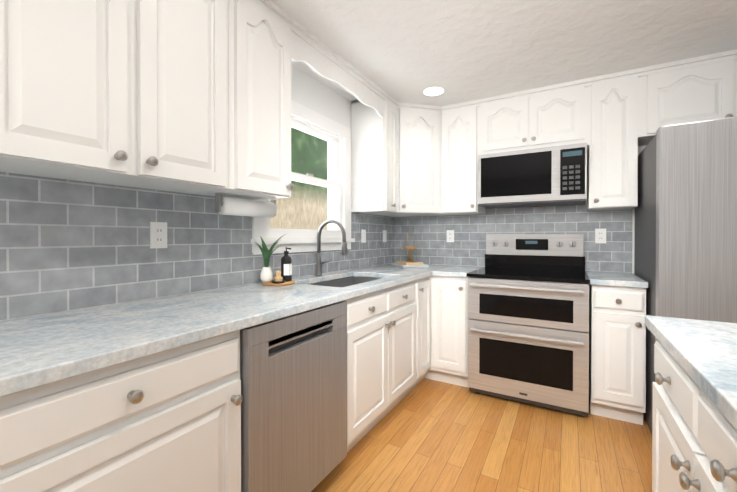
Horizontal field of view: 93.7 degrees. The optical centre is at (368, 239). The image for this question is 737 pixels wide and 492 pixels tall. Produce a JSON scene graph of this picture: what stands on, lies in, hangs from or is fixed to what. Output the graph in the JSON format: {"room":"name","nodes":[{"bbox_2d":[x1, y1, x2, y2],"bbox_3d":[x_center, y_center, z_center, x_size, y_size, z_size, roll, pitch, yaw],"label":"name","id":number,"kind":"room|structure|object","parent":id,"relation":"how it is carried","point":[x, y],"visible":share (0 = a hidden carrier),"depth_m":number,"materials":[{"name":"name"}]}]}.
{"room":"kitchen","nodes":[
{"label":"kitchen","id":0,"kind":"room"},
{"bbox_2d":[266,64,350,238],"bbox_3d":[-1.060,0.013,1.474,0.150,2.320,5.050,0,0,30],"label":"wall","id":1,"kind":"structure","parent":0,"point":[311,93],"depth_m":2.52,"materials":[{"name":"white paint"}]},
{"bbox_2d":[0,0,293,199],"bbox_3d":[-0.809,-0.681,1.383,0.356,0.929,1.150,0,0,30],"label":"upper cabinet","id":2,"kind":"object","parent":1,"relation":"attached to","point":[188,96],"visible":1,"depth_m":1.20,"materials":[{"name":"white wood"}]},
{"bbox_2d":[215,193,276,217],"bbox_3d":[-0.621,-0.168,1.782,0.086,0.100,0.363,0,0,30],"label":"paper towel holder","id":3,"kind":"object","parent":2,"relation":"attached to","point":[235,206],"visible":1,"depth_m":1.72,"materials":[{"name":"white paper"}]},
{"bbox_2d":[0,172,393,321],"bbox_3d":[-0.667,0.140,1.998,0.004,0.860,3.750,0,0,30],"label":"backsplash","id":4,"kind":"structure","parent":1,"relation":"attached to","point":[66,245],"depth_m":1.40,"materials":[{"name":"tile"}]},
{"bbox_2d":[150,222,166,248],"bbox_3d":[-0.929,-0.017,1.531,0.008,0.116,0.072,0,0,30],"label":"outlet","id":5,"kind":"object","parent":4,"relation":"attached to","point":[158,234],"visible":1,"depth_m":1.53,"materials":[{"name":"white plastic"}]},
{"bbox_2d":[361,229,365,242],"bbox_3d":[-0.041,-0.026,3.062,0.011,0.116,0.072,0,0,30],"label":"light switch","id":6,"kind":"object","parent":4,"relation":"attached to","point":[363,236],"visible":1,"depth_m":3.05,"materials":[{"name":"white plastic"}]},
{"bbox_2d":[383,230,386,241],"bbox_3d":[0.162,-0.029,3.413,0.011,0.116,0.072,0,0,30],"label":"light switch","id":7,"kind":"object","parent":4,"relation":"attached to","point":[384,235],"visible":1,"depth_m":3.41,"materials":[{"name":"white plastic"}]},
{"bbox_2d":[251,100,354,254],"bbox_3d":[-0.460,-0.410,2.459,0.196,0.995,1.050,0,0,30],"label":"window unit","id":8,"kind":"structure","parent":1,"relation":"in","point":[336,183],"depth_m":2.57,"materials":[{"name":"white wood"}]},
{"bbox_2d":[311,378,651,491],"bbox_3d":[0.601,1.228,0.607,4.200,0.100,5.500,0,0,30],"label":"floor","id":9,"kind":"structure","parent":0,"point":[426,435],"depth_m":1.91,"materials":[{"name":"brown wood"}]},
{"bbox_2d":[0,330,242,491],"bbox_3d":[-0.881,0.739,0.998,0.624,0.872,0.762,0,0,30],"label":"base cabinet","id":10,"kind":"object","parent":9,"relation":"on","point":[167,421],"depth_m":0.88,"materials":[{"name":"white wood"}]},
{"bbox_2d":[240,301,346,491],"bbox_3d":[-0.521,0.736,1.589,0.612,0.864,0.604,0,0,30],"label":"dishwasher","id":11,"kind":"object","parent":9,"relation":"on","point":[293,373],"visible":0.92,"depth_m":1.37,"materials":[{"name":"grey metal"}]},
{"bbox_2d":[347,308,415,451],"bbox_3d":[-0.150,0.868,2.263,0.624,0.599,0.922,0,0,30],"label":"base cabinet","id":12,"kind":"object","parent":9,"relation":"on","point":[381,349],"depth_m":1.98,"materials":[{"name":"white wood"}]},
{"bbox_2d":[344,276,435,384],"bbox_3d":[0.166,0.729,2.753,0.679,0.872,0.377,0,0,30],"label":"base cabinet","id":13,"kind":"object","parent":9,"relation":"on","point":[417,298],"depth_m":2.53,"materials":[{"name":"white wood"}]},
{"bbox_2d":[436,276,468,387],"bbox_3d":[0.761,0.728,2.941,0.318,0.872,0.679,0,0,30],"label":"base cabinet","id":14,"kind":"object","parent":9,"relation":"on","point":[452,318],"depth_m":2.69,"materials":[{"name":"white wood"}]},
{"bbox_2d":[0,264,482,396],"bbox_3d":[-0.251,0.277,1.783,0.926,0.036,3.692,0,0,30],"label":"countertop","id":15,"kind":"structure","parent":14,"relation":"on","point":[38,351],"depth_m":1.10,"materials":[{"name":"stone"}]},
{"bbox_2d":[262,280,294,285],"bbox_3d":[-0.514,0.250,1.980,0.184,0.014,0.184,0,0,30],"label":"wood tray","id":16,"kind":"object","parent":15,"relation":"on","point":[292,282],"visible":0.69,"depth_m":1.91,"materials":[{"name":"brown wood"}]},
{"bbox_2d":[255,235,283,281],"bbox_3d":[-0.536,0.105,1.938,0.160,0.275,0.212,0,0,30],"label":"vase","id":17,"kind":"object","parent":16,"relation":"on","point":[266,274],"visible":1,"depth_m":1.94,"materials":[{"name":"white ceramic"}]},
{"bbox_2d":[271,271,285,283],"bbox_3d":[-0.501,0.209,1.921,0.079,0.068,0.080,0,0,30],"label":"candle","id":18,"kind":"object","parent":16,"relation":"on","point":[278,278],"visible":0.96,"depth_m":1.90,"materials":[{"name":"beige wax"}]},
{"bbox_2d":[281,247,291,281],"bbox_3d":[-0.474,0.145,2.003,0.066,0.195,0.062,0,0,30],"label":"soap bottle","id":19,"kind":"object","parent":16,"relation":"on","point":[286,267],"visible":0.94,"depth_m":1.98,"materials":[{"name":"black plastic"}]},
{"bbox_2d":[315,220,346,275],"bbox_3d":[-0.233,0.061,2.370,0.261,0.387,0.132,0,0,30],"label":"faucet","id":20,"kind":"object","parent":15,"relation":"on","point":[319,263],"visible":1,"depth_m":2.37,"materials":[{"name":"silver metal"}]},
{"bbox_2d":[308,276,381,286],"bbox_3d":[-0.131,0.389,2.273,0.448,0.189,0.788,0,0,30],"label":"sink basin","id":21,"kind":"object","parent":15,"relation":"in","point":[347,281],"visible":0.12,"depth_m":2.59,"materials":[{"name":"metal"}]},
{"bbox_2d":[391,261,428,267],"bbox_3d":[0.379,0.230,3.213,0.240,0.040,0.340,0,0,-15],"label":"books","id":22,"kind":"object","parent":15,"relation":"on","point":[403,264],"visible":0.9,"depth_m":3.09,"materials":[{"name":"grey paper"}]},
{"bbox_2d":[401,246,418,261],"bbox_3d":[0.389,0.137,3.230,0.176,0.144,0.176,0,0,30],"label":"cake stand","id":23,"kind":"object","parent":22,"relation":"on","point":[410,259],"visible":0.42,"depth_m":3.20,"materials":[{"name":"brown wood"}]},
{"bbox_2d":[403,231,417,248],"bbox_3d":[0.389,0.006,3.229,0.140,0.172,0.140,0,0,30],"label":"cake dome","id":24,"kind":"object","parent":23,"relation":"on","point":[409,239],"visible":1,"depth_m":3.23,"materials":[{"name":"clear glass"}]},
{"bbox_2d":[466,234,589,416],"bbox_3d":[1.213,0.564,2.625,0.762,1.205,0.738,0,0,30],"label":"range","id":25,"kind":"object","parent":9,"relation":"on","point":[528,319],"visible":1,"depth_m":2.38,"materials":[{"name":"grey metal"}]},
{"bbox_2d":[589,283,645,424],"bbox_3d":[1.704,0.731,2.409,0.278,0.873,0.656,0,0,30],"label":"base cabinet","id":26,"kind":"object","parent":9,"relation":"on","point":[617,357],"visible":0.98,"depth_m":2.16,"materials":[{"name":"white wood"}]},
{"bbox_2d":[586,271,647,287],"bbox_3d":[1.705,0.273,2.415,0.295,0.036,0.640,0,0,30],"label":"countertop","id":27,"kind":"structure","parent":26,"relation":"on","point":[623,279],"depth_m":2.20,"materials":[{"name":"stone"}]},
{"bbox_2d":[634,117,736,433],"bbox_3d":[2.130,0.275,1.992,0.845,1.790,0.902,0,0,30],"label":"refrigerator","id":28,"kind":"object","parent":9,"relation":"on","point":[685,259],"visible":0.58,"depth_m":1.81,"materials":[{"name":"grey metal"}]},
{"bbox_2d":[652,340,736,491],"bbox_3d":[0.988,0.742,0.586,0.642,0.872,0.944,0,0,30],"label":"base cabinet","id":29,"kind":"object","parent":9,"relation":"on","point":[694,439],"visible":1,"depth_m":0.77,"materials":[{"name":"white wood"}]},
{"bbox_2d":[645,315,736,429],"bbox_3d":[0.533,0.289,-0.229,0.695,0.036,2.895,0,0,30],"label":"countertop","id":30,"kind":"structure","parent":29,"relation":"on","point":[703,353],"depth_m":0.82,"materials":[{"name":"stone"}]},
{"bbox_2d":[271,0,736,105],"bbox_3d":[0.601,-1.192,0.593,4.200,0.100,5.500,0,0,30],"label":"ceiling","id":31,"kind":"structure","parent":0,"point":[410,51],"depth_m":1.98,"materials":[{"name":"white paint"}]},
{"bbox_2d":[291,19,386,117],"bbox_3d":[-0.143,-1.055,2.272,0.048,0.191,1.058,0,0,30],"label":"window valance","id":32,"kind":"object","parent":31,"relation":"attached to","point":[318,56],"visible":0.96,"depth_m":2.13,"materials":[{"name":"white wood"}]},
{"bbox_2d":[423,87,444,95],"bbox_3d":[0.509,-1.152,2.700,0.170,0.004,0.170,0,0,30],"label":"recessed light","id":33,"kind":"object","parent":31,"relation":"in","point":[432,91],"visible":1,"depth_m":2.70,"materials":[{"name":"white"}]},
{"bbox_2d":[586,146,645,273],"bbox_3d":[1.865,0.005,2.786,3.900,2.320,0.150,0,0,30],"label":"wall","id":34,"kind":"structure","parent":0,"point":[640,149],"depth_m":2.62,"materials":[{"name":"white paint"}]},
{"bbox_2d":[351,93,485,216],"bbox_3d":[0.462,-0.691,3.018,0.918,0.929,0.833,0,0,30],"label":"upper cabinet","id":35,"kind":"object","parent":34,"relation":"attached to","point":[410,159],"visible":1,"depth_m":2.93,"materials":[{"name":"white wood"}]},
{"bbox_2d":[394,202,632,272],"bbox_3d":[1.136,0.133,3.119,1.995,0.860,0.004,0,0,30],"label":"backsplash","id":36,"kind":"structure","parent":34,"relation":"attached to","point":[467,247],"depth_m":3.05,"materials":[{"name":"tile"}]},
{"bbox_2d":[447,230,453,241],"bbox_3d":[0.784,-0.028,3.313,0.072,0.116,0.008,0,0,30],"label":"electrical outlet","id":37,"kind":"object","parent":36,"relation":"attached to","point":[450,235],"visible":1,"depth_m":3.31,"materials":[{"name":"white plastic"}]},
{"bbox_2d":[595,229,605,242],"bbox_3d":[1.823,-0.024,2.712,0.072,0.116,0.008,0,0,30],"label":"electrical outlet","id":38,"kind":"object","parent":36,"relation":"attached to","point":[600,235],"visible":1,"depth_m":2.71,"materials":[{"name":"white plastic"}]},
{"bbox_2d":[478,143,586,208],"bbox_3d":[1.306,-0.477,2.777,0.746,0.405,0.405,0,0,30],"label":"microwave","id":39,"kind":"object","parent":34,"relation":"attached to","point":[548,176],"visible":1,"depth_m":2.60,"materials":[{"name":"grey metal"}]},
{"bbox_2d":[477,49,736,210],"bbox_3d":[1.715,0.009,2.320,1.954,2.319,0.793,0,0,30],"label":"upper cabinet","id":40,"kind":"object","parent":34,"relation":"attached to","point":[613,121],"visible":0.94,"depth_m":2.41,"materials":[{"name":"white wood"}]},
{"label":"outside","id":41,"kind":"structure","parent":0,"visible":0},
{"bbox_2d":[270,127,326,229],"bbox_3d":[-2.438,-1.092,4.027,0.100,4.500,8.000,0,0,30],"label":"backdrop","id":42,"kind":"structure","parent":41,"point":[316,173],"depth_m":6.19,"materials":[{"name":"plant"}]}
]}

